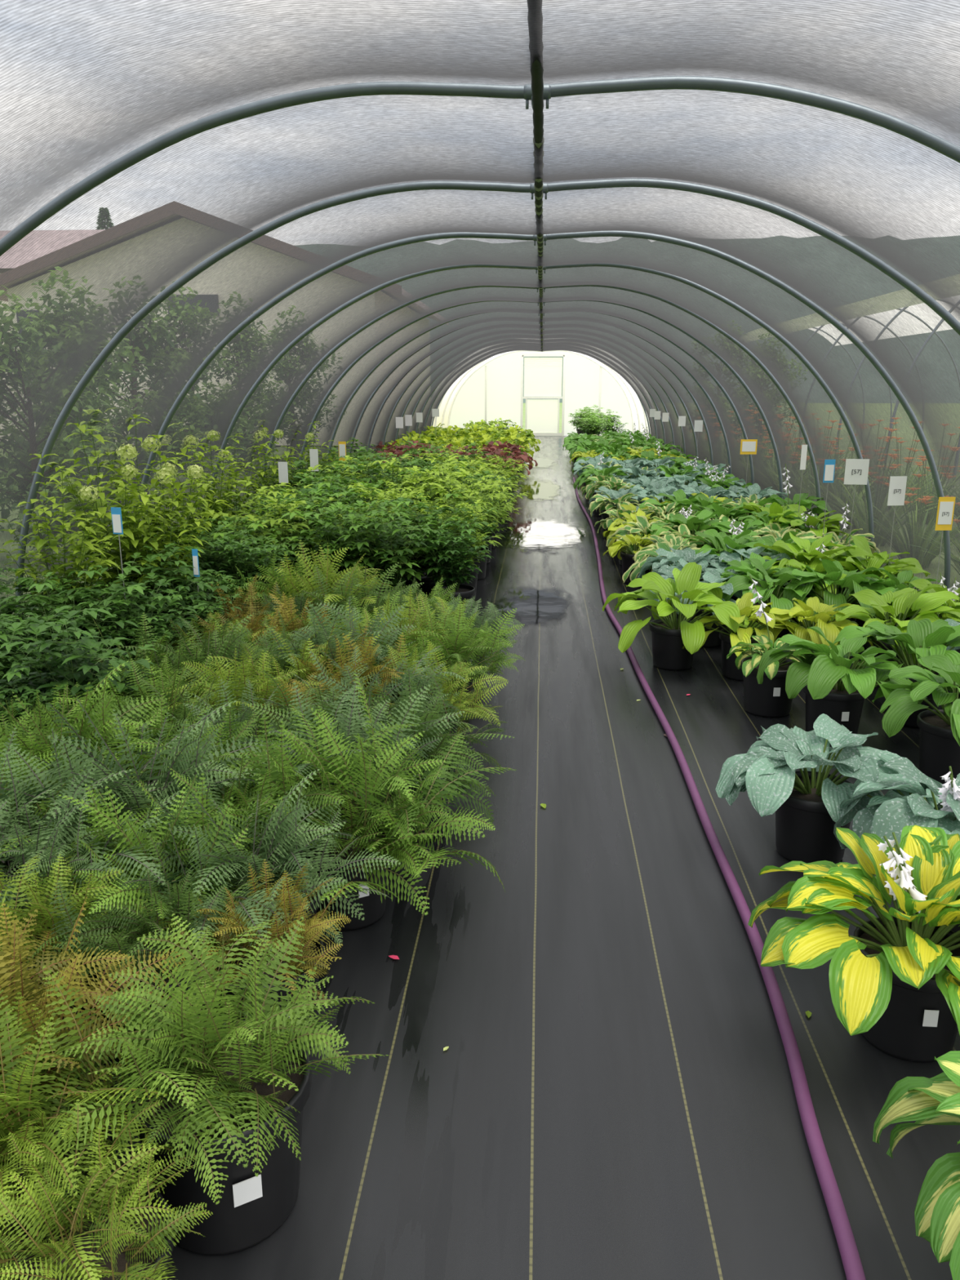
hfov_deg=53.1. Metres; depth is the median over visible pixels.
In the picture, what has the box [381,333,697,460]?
hoop
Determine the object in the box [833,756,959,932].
hosta
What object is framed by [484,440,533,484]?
bells
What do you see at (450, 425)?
bells
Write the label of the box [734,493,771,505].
hosta
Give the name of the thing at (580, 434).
hosta
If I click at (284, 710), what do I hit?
potted fern
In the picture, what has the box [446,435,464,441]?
bells
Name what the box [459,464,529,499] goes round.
perennials
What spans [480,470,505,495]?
perennials
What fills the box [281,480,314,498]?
perennials
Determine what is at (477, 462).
perennials
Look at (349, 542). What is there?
perennials
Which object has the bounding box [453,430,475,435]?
bells
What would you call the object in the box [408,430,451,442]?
bells
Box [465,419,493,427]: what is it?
bells
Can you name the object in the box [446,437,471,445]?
bells
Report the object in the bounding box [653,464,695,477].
hosta
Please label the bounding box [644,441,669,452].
hosta
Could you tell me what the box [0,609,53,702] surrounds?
perennials
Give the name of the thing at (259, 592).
potted fern
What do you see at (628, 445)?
hosta
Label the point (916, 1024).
pot
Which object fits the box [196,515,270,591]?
perennials
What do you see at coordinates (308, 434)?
hydrangea
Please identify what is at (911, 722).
pot
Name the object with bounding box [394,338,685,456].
hoop
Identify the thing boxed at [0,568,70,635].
perennials
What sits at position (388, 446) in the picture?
bells
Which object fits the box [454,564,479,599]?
pot
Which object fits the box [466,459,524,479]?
perennials
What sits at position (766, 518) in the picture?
hosta
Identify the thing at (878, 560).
hosta
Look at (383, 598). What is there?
potted fern
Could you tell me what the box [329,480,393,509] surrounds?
perennials
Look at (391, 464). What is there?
perennials
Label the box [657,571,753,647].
hosta
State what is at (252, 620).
potted fern
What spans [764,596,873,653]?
hosta
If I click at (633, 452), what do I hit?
hosta
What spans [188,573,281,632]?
potted fern
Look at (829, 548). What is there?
hosta
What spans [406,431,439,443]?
bells
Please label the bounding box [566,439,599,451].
hosta
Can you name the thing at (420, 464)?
perennials
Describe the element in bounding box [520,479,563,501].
puddle
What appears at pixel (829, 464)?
sign
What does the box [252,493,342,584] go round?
perennials
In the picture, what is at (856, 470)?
sign
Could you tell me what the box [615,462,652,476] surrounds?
hosta
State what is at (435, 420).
hoop
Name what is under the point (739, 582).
hosta
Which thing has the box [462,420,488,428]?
bells
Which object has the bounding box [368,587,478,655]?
potted fern
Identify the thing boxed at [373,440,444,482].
perennials
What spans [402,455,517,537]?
perennials
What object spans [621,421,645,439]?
hosta
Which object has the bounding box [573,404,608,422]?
perennials
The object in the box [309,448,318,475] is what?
sign
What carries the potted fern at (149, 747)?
on the floor
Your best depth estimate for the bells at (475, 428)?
21.02 m
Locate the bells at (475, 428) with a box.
[453,424,493,435]
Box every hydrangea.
[0,452,125,665]
[49,408,173,604]
[86,409,195,572]
[97,433,219,612]
[99,452,233,626]
[161,430,257,570]
[183,431,262,543]
[240,425,301,528]
[281,421,333,486]
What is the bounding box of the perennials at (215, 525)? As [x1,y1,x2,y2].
[193,515,248,555]
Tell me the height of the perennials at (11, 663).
0.571 m
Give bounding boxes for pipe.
[530,59,543,351]
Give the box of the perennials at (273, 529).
[226,524,302,586]
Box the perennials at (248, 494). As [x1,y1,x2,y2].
[208,493,260,524]
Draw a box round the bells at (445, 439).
[439,438,458,445]
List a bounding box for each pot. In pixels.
[0,841,31,875]
[0,868,96,963]
[0,1007,102,1097]
[5,919,95,1011]
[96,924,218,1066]
[127,1019,311,1255]
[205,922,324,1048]
[228,868,321,920]
[301,818,393,930]
[309,783,391,823]
[377,583,418,596]
[382,757,453,844]
[405,566,426,595]
[417,573,456,601]
[423,704,460,761]
[433,584,475,619]
[439,662,476,723]
[443,636,485,685]
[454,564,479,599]
[466,547,488,579]
[477,533,493,563]
[620,550,651,583]
[648,618,693,670]
[685,600,724,647]
[719,627,764,680]
[740,656,794,717]
[748,600,786,640]
[775,770,852,863]
[802,680,864,733]
[814,603,856,647]
[853,600,865,626]
[853,915,959,1062]
[871,638,902,684]
[883,617,915,626]
[887,663,945,728]
[916,709,959,785]
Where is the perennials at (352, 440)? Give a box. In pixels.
[337,437,388,461]
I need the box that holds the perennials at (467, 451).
[434,442,493,462]
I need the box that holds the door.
[520,354,565,435]
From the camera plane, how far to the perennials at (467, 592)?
5.96 m
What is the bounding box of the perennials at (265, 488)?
[256,488,308,528]
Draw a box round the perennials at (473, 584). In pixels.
[413,499,502,599]
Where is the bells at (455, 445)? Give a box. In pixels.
[435,441,481,453]
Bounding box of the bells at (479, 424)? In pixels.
[466,422,496,431]
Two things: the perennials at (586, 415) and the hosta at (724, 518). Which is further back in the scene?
the perennials at (586, 415)
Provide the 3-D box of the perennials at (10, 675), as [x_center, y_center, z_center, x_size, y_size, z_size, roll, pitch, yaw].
[-1.640,0.362,3.276,0.427,0.529,0.381,7,16,24]
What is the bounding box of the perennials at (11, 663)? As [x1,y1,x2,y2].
[0,628,54,735]
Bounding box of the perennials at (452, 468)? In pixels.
[413,447,475,471]
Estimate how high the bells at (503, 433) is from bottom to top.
0.654 m
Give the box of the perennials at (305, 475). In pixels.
[290,468,356,506]
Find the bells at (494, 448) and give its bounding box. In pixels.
[476,444,537,490]
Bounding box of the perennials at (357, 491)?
[356,491,404,511]
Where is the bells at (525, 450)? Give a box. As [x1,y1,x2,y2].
[511,444,533,475]
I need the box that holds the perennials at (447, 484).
[389,476,501,546]
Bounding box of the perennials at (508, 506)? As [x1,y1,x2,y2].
[451,480,526,563]
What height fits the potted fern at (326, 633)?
0.621 m
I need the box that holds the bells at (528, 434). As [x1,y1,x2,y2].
[494,429,541,446]
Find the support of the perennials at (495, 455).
on the floor
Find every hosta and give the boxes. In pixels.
[562,438,597,460]
[563,434,597,461]
[564,432,574,443]
[564,432,599,441]
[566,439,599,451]
[566,440,601,453]
[568,440,608,458]
[569,449,596,465]
[571,431,591,438]
[571,451,596,457]
[572,455,606,486]
[573,446,607,462]
[573,451,613,492]
[573,453,622,468]
[573,458,614,484]
[577,466,631,493]
[578,452,600,457]
[580,460,621,470]
[581,475,626,516]
[585,476,644,499]
[588,492,642,538]
[589,475,634,493]
[589,485,634,521]
[590,464,632,476]
[591,440,618,448]
[591,487,644,515]
[594,509,649,552]
[595,436,620,442]
[600,418,626,437]
[600,448,631,460]
[601,445,629,453]
[602,448,630,456]
[602,562,764,670]
[603,518,650,564]
[603,533,660,583]
[606,431,635,439]
[606,515,678,553]
[607,444,627,452]
[608,423,624,435]
[608,509,663,530]
[610,502,648,519]
[611,436,643,446]
[611,457,651,468]
[612,454,632,461]
[613,435,641,442]
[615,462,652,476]
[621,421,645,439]
[621,440,652,448]
[622,444,643,448]
[622,466,665,484]
[622,541,701,582]
[624,429,651,437]
[624,447,647,453]
[625,466,658,477]
[625,475,672,488]
[626,430,648,453]
[629,448,653,455]
[629,450,664,465]
[631,474,666,484]
[631,482,675,503]
[631,484,692,506]
[632,533,704,562]
[636,422,664,444]
[637,480,677,493]
[637,546,730,581]
[638,428,654,445]
[638,438,657,443]
[639,457,681,470]
[639,488,720,515]
[639,495,685,518]
[640,502,687,520]
[640,509,737,537]
[641,440,683,453]
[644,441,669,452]
[646,440,680,469]
[648,462,682,471]
[649,502,705,525]
[649,505,696,535]
[649,558,724,619]
[652,524,715,548]
[653,448,666,454]
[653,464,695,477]
[657,448,697,461]
[657,471,703,489]
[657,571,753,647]
[659,453,683,459]
[668,456,711,469]
[670,454,707,475]
[671,480,714,496]
[671,493,752,519]
[680,484,711,493]
[681,461,711,469]
[681,462,710,470]
[681,528,778,566]
[681,529,758,553]
[682,591,799,680]
[683,485,734,502]
[684,468,728,475]
[684,502,756,523]
[686,463,739,494]
[691,457,740,486]
[691,463,728,474]
[691,491,735,506]
[705,475,747,489]
[708,515,761,540]
[709,482,759,497]
[709,514,737,525]
[710,519,764,536]
[711,543,791,599]
[712,475,745,488]
[713,497,764,523]
[715,713,900,863]
[719,483,787,503]
[720,551,796,600]
[721,484,745,498]
[721,557,822,640]
[722,497,739,507]
[726,574,814,717]
[728,502,809,528]
[728,531,817,561]
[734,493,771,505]
[737,511,809,532]
[747,825,959,1062]
[748,463,828,529]
[753,523,802,536]
[753,527,816,537]
[753,532,874,586]
[756,626,920,733]
[758,532,816,558]
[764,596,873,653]
[768,503,852,537]
[768,557,856,625]
[782,558,912,647]
[811,539,852,550]
[816,501,880,554]
[821,546,839,585]
[824,549,930,626]
[825,534,928,590]
[830,618,959,728]
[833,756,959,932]
[835,583,959,684]
[843,567,940,626]
[871,654,959,785]
[872,1050,959,1279]
[875,572,959,625]
[937,662,959,689]
[944,618,959,698]
[947,895,959,907]
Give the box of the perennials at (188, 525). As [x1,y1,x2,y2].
[164,524,217,562]
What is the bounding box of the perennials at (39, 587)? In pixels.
[0,564,157,671]
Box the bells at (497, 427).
[483,426,506,434]
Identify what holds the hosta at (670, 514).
on the floor
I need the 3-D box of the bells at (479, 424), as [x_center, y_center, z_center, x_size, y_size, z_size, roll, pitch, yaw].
[-0.004,-5.372,25.021,0.821,0.569,0.907,13,19,40]
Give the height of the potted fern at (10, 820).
0.578 m
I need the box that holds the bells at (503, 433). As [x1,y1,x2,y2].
[492,427,535,447]
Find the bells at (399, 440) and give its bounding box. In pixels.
[382,439,404,450]
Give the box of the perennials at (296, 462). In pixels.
[265,457,330,495]
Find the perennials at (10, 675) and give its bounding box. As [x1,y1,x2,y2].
[0,666,69,737]
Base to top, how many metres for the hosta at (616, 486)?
0.484 m
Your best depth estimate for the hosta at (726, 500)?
9.09 m
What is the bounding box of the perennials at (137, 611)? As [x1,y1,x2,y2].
[63,560,206,664]
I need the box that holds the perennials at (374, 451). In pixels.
[343,448,386,474]
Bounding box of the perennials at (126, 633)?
[105,613,173,679]
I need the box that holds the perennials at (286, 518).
[210,479,343,582]
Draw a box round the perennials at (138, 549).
[75,549,164,622]
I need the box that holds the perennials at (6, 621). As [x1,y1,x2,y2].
[0,610,57,699]
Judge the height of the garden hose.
0.031 m
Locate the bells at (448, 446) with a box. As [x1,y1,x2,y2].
[413,444,463,458]
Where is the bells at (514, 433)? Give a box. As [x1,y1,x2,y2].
[491,431,537,452]
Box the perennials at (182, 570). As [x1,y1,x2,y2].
[116,542,235,640]
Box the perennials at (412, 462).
[385,460,425,491]
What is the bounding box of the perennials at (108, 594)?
[95,589,165,646]
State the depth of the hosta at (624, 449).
16.45 m
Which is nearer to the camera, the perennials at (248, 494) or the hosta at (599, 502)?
the perennials at (248, 494)
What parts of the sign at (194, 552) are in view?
card panel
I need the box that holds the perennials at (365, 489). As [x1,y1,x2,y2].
[305,479,419,588]
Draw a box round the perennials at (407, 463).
[382,462,450,498]
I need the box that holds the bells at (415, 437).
[397,433,435,443]
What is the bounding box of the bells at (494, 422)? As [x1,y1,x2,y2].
[482,418,508,429]
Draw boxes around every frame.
[484,365,601,435]
[522,402,562,432]
[523,356,563,403]
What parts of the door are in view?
pane, louvre panel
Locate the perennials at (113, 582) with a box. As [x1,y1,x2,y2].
[31,577,124,648]
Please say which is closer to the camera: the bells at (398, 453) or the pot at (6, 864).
the pot at (6, 864)
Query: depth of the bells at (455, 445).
15.58 m
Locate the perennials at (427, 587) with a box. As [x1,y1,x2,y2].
[389,488,500,601]
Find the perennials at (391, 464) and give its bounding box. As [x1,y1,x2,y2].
[338,453,439,510]
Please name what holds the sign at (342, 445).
on the floor
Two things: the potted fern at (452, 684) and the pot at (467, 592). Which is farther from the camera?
the pot at (467, 592)
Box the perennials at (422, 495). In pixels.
[374,488,457,573]
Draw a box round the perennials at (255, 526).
[199,519,298,592]
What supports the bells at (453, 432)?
on the floor
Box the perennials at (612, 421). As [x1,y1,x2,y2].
[597,408,622,429]
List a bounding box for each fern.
[0,660,214,862]
[0,694,298,904]
[0,698,71,779]
[0,727,64,891]
[0,728,102,875]
[0,744,186,963]
[0,846,177,1011]
[0,896,192,1146]
[0,965,168,1238]
[0,1098,213,1279]
[0,1207,16,1232]
[1,682,149,755]
[9,771,278,1008]
[30,830,266,1066]
[32,913,389,1255]
[56,652,257,750]
[57,690,255,812]
[63,612,212,732]
[80,671,262,765]
[82,716,356,881]
[115,613,293,715]
[115,768,400,958]
[119,613,277,684]
[142,610,260,659]
[142,859,351,1048]
[161,676,331,761]
[163,644,333,745]
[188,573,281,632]
[195,582,298,653]
[200,614,297,660]
[207,621,379,719]
[210,671,517,930]
[210,706,366,866]
[213,554,330,622]
[225,608,328,681]
[226,667,431,790]
[229,677,476,832]
[233,539,392,626]
[241,583,312,626]
[243,591,356,656]
[256,660,394,728]
[258,644,473,741]
[266,592,439,694]
[269,562,423,628]
[269,613,363,652]
[284,623,445,709]
[308,591,408,635]
[308,663,514,844]
[317,603,455,675]
[358,577,435,619]
[358,622,475,699]
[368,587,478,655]
[369,593,444,627]
[375,640,508,761]
[391,598,524,723]
[393,575,471,624]
[427,591,521,685]
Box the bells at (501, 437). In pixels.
[480,436,531,453]
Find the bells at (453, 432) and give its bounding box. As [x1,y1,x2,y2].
[439,430,468,440]
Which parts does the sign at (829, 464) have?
card panel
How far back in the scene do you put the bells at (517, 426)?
21.83 m
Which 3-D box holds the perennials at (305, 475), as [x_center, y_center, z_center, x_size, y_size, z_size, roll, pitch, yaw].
[-1.298,-1.000,7.899,0.759,0.815,0.704,4,15,16]
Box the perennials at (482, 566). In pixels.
[449,498,500,579]
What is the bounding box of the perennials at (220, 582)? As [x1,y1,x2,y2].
[206,571,264,607]
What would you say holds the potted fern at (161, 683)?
on the floor
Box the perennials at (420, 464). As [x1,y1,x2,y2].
[358,453,426,480]
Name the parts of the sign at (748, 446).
card panel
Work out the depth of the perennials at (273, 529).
6.01 m
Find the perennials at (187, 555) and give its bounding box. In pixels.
[146,551,226,613]
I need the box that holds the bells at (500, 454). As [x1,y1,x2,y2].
[480,449,533,490]
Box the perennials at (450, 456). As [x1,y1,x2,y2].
[411,453,510,506]
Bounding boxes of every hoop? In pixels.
[0,75,959,256]
[15,177,959,614]
[132,231,951,588]
[209,263,873,558]
[259,284,821,529]
[297,300,782,506]
[326,311,754,484]
[349,321,731,474]
[366,339,713,466]
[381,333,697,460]
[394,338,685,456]
[405,374,675,448]
[415,382,665,444]
[422,348,657,438]
[431,351,650,436]
[433,391,648,435]
[440,357,640,433]
[447,350,634,433]
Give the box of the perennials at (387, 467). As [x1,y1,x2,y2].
[351,459,422,499]
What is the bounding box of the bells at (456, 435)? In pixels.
[426,431,460,440]
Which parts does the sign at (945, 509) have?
card panel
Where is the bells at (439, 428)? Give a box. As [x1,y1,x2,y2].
[428,422,448,435]
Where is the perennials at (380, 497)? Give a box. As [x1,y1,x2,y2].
[354,481,453,541]
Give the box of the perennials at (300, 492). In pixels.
[255,488,324,561]
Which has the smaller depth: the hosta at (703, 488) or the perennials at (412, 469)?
the perennials at (412, 469)
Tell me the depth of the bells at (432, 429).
21.19 m
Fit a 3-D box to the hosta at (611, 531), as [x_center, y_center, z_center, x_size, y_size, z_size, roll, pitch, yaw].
[1.282,-0.818,8.072,0.481,0.374,0.514,1,15,4]
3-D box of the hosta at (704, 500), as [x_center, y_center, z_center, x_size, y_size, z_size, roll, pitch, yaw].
[2.042,-1.071,8.764,0.741,0.510,0.661,-2,15,-7]
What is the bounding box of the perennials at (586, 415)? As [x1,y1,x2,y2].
[582,410,608,435]
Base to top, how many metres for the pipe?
0.038 m
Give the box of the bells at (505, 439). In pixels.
[478,437,533,456]
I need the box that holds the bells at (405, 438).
[391,435,427,447]
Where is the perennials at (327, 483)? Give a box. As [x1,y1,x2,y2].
[295,474,382,520]
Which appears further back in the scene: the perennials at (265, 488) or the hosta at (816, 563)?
the perennials at (265, 488)
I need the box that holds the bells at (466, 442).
[461,435,508,448]
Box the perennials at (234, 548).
[198,528,292,602]
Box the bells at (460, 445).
[449,440,468,449]
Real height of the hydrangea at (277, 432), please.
1.191 m
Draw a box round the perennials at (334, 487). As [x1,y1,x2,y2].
[282,474,365,554]
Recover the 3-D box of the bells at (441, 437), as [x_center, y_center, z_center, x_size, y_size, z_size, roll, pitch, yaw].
[-0.724,-3.382,17.386,0.866,0.600,0.956,8,17,27]
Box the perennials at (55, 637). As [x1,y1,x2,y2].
[26,636,113,704]
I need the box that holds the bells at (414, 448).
[388,448,426,457]
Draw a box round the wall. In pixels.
[447,351,634,435]
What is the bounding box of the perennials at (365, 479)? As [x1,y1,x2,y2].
[315,456,401,502]
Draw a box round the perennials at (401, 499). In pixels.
[364,494,450,595]
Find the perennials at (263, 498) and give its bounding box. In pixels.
[250,492,303,528]
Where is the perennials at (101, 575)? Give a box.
[36,574,105,604]
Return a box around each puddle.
[493,587,570,625]
[496,519,585,553]
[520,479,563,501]
[524,457,556,468]
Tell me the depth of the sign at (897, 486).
5.95 m
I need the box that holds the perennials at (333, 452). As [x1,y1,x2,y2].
[327,440,376,471]
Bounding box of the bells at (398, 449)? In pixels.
[385,444,426,460]
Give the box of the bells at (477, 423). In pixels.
[463,421,493,428]
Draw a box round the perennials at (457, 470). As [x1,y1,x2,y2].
[402,466,484,501]
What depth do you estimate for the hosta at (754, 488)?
9.83 m
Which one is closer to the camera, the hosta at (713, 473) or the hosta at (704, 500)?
the hosta at (704, 500)
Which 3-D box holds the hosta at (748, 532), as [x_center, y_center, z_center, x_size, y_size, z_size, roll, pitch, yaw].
[1.783,-0.580,6.998,0.671,0.459,0.651,1,15,4]
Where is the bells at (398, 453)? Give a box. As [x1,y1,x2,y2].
[381,449,413,462]
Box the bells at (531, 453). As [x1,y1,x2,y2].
[500,444,532,464]
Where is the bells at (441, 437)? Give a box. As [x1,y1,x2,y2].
[422,436,460,449]
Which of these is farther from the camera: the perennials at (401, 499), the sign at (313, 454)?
the sign at (313, 454)
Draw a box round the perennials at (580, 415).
[568,406,595,435]
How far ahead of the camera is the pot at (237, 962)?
2.10 m
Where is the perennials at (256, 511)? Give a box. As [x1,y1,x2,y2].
[237,511,299,546]
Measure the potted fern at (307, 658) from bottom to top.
0.562 m
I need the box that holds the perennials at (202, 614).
[148,580,242,649]
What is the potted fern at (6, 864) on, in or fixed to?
on the floor
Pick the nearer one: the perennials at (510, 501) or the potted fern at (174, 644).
the potted fern at (174, 644)
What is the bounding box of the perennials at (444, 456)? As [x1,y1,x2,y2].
[412,448,498,468]
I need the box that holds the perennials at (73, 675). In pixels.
[0,598,158,747]
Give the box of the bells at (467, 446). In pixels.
[451,444,484,457]
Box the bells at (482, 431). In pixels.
[463,430,511,440]
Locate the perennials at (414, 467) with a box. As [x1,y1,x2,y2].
[389,466,474,515]
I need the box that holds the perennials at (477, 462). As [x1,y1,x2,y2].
[431,460,496,476]
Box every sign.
[111,506,127,619]
[191,548,200,625]
[278,462,288,483]
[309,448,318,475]
[338,441,346,471]
[395,417,403,433]
[404,414,412,426]
[416,412,422,422]
[431,408,439,417]
[649,408,655,435]
[653,411,660,433]
[662,413,669,450]
[678,416,685,452]
[693,420,702,460]
[740,439,757,488]
[798,444,807,512]
[822,459,835,537]
[844,458,869,546]
[886,475,906,578]
[934,497,955,583]
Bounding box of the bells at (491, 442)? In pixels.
[481,440,524,462]
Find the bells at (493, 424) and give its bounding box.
[483,423,509,431]
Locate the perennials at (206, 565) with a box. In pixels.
[143,524,239,612]
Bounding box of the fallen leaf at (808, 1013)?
[804,1010,811,1017]
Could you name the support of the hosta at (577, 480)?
on the floor
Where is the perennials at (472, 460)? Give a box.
[452,457,520,482]
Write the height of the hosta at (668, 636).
0.533 m
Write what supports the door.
on the floor
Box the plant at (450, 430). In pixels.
[424,426,470,437]
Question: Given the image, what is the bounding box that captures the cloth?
[0,0,959,617]
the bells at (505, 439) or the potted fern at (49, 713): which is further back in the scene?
the bells at (505, 439)
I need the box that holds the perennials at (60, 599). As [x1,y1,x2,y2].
[26,577,124,653]
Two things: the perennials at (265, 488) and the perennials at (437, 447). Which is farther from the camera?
the perennials at (437, 447)
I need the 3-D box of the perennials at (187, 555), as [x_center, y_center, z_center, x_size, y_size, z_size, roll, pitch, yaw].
[-1.651,-0.191,5.245,0.461,0.599,0.509,-9,17,-30]
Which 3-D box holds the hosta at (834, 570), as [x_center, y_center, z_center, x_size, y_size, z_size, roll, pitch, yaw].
[2.086,-0.230,5.556,0.750,0.516,0.818,1,15,4]
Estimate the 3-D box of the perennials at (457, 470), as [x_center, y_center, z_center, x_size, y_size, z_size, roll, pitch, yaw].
[-0.371,-1.224,8.873,0.828,0.752,0.705,-5,16,-19]
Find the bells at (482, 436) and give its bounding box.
[460,431,503,448]
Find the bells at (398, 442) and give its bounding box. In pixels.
[380,440,406,453]
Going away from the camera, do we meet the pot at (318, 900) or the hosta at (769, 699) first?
the pot at (318, 900)
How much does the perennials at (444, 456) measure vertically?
0.739 m
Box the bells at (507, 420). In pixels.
[489,417,516,429]
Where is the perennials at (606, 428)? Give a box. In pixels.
[597,415,626,435]
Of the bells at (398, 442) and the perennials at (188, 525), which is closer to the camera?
the perennials at (188, 525)
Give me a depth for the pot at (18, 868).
2.44 m
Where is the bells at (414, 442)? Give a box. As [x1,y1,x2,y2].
[391,440,435,455]
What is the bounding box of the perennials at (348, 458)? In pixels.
[290,455,376,497]
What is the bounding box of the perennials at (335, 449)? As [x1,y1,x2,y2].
[318,447,355,480]
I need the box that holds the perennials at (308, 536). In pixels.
[277,488,373,582]
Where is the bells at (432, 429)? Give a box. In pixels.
[421,426,447,436]
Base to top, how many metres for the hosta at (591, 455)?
0.434 m
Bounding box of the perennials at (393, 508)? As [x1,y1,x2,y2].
[337,506,411,595]
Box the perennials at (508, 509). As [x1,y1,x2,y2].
[487,490,516,519]
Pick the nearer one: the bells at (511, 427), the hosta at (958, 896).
the hosta at (958, 896)
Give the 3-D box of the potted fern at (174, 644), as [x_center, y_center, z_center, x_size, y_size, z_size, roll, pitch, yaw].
[-1.294,0.083,4.440,0.605,0.477,0.465,-1,15,-4]
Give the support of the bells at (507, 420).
on the floor
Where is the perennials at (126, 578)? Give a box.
[97,576,154,609]
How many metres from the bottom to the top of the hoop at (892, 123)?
2.335 m
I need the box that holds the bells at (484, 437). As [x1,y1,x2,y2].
[469,437,499,444]
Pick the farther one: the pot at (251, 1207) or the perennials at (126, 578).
the perennials at (126, 578)
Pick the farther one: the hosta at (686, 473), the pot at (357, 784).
the hosta at (686, 473)
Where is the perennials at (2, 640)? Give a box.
[0,635,24,686]
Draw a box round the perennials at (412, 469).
[364,466,466,514]
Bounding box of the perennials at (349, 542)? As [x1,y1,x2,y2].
[280,500,385,593]
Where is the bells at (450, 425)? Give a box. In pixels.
[440,425,472,433]
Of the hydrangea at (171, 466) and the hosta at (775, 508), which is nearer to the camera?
the hydrangea at (171, 466)
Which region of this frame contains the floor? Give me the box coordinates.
[93,435,959,1279]
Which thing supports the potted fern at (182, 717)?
on the floor
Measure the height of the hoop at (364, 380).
2.335 m
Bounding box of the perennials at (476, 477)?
[436,456,519,505]
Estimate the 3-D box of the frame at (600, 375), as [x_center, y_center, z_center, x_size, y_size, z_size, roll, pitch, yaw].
[1.926,-7.348,29.542,3.560,2.100,0.060,1,15,4]
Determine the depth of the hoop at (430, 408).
21.18 m
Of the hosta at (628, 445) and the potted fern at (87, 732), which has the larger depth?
the hosta at (628, 445)
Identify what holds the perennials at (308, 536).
on the floor
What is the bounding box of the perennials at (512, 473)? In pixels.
[490,461,528,509]
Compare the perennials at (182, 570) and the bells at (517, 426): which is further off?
the bells at (517, 426)
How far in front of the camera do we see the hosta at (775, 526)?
7.61 m
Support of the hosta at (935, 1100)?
on the floor
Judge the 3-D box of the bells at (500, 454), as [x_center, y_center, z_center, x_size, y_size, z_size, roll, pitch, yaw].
[0.278,-2.261,13.057,0.832,0.631,0.831,5,16,19]
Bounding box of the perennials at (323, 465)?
[284,461,355,495]
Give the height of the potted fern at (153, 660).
0.557 m
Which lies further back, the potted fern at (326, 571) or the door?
the door
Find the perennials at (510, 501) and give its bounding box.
[465,481,531,548]
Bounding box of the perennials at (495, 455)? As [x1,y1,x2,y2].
[470,447,528,501]
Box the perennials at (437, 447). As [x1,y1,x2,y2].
[400,440,450,461]
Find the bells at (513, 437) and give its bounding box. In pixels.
[500,435,539,468]
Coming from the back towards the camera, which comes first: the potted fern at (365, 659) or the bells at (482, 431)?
the bells at (482, 431)
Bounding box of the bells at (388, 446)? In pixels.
[374,440,405,453]
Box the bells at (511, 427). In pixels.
[497,426,533,438]
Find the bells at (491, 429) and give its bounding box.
[470,427,508,436]
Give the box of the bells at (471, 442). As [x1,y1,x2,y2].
[457,440,487,448]
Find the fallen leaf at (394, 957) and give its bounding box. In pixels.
[388,955,399,959]
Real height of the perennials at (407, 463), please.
0.834 m
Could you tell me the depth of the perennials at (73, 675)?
3.40 m
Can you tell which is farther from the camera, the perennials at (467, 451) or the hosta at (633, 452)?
the hosta at (633, 452)
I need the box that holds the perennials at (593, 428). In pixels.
[581,415,606,435]
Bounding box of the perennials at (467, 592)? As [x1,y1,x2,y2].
[410,518,493,619]
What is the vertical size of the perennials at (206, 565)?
0.700 m
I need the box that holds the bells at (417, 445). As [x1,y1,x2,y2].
[394,444,428,454]
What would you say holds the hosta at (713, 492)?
on the floor
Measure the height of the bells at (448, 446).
0.664 m
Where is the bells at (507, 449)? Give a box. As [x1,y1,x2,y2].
[475,445,521,466]
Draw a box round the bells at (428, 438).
[416,436,447,447]
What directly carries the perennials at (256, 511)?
on the floor
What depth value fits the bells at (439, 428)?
21.91 m
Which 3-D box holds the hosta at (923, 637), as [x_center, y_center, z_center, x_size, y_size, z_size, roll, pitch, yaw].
[1.909,0.131,4.267,0.679,0.473,0.673,-13,20,-41]
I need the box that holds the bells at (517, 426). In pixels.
[499,425,533,438]
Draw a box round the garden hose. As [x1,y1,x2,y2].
[573,476,866,1279]
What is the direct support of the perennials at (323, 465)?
on the floor
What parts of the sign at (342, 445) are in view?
card panel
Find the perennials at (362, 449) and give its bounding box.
[317,446,386,485]
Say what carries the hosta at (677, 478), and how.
on the floor
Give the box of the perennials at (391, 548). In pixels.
[336,495,440,596]
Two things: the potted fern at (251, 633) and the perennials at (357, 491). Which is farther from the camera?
the perennials at (357, 491)
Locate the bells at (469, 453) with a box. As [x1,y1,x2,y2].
[455,450,499,462]
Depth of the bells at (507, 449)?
14.29 m
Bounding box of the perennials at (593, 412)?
[575,411,604,435]
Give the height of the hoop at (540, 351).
2.335 m
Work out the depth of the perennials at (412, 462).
9.58 m

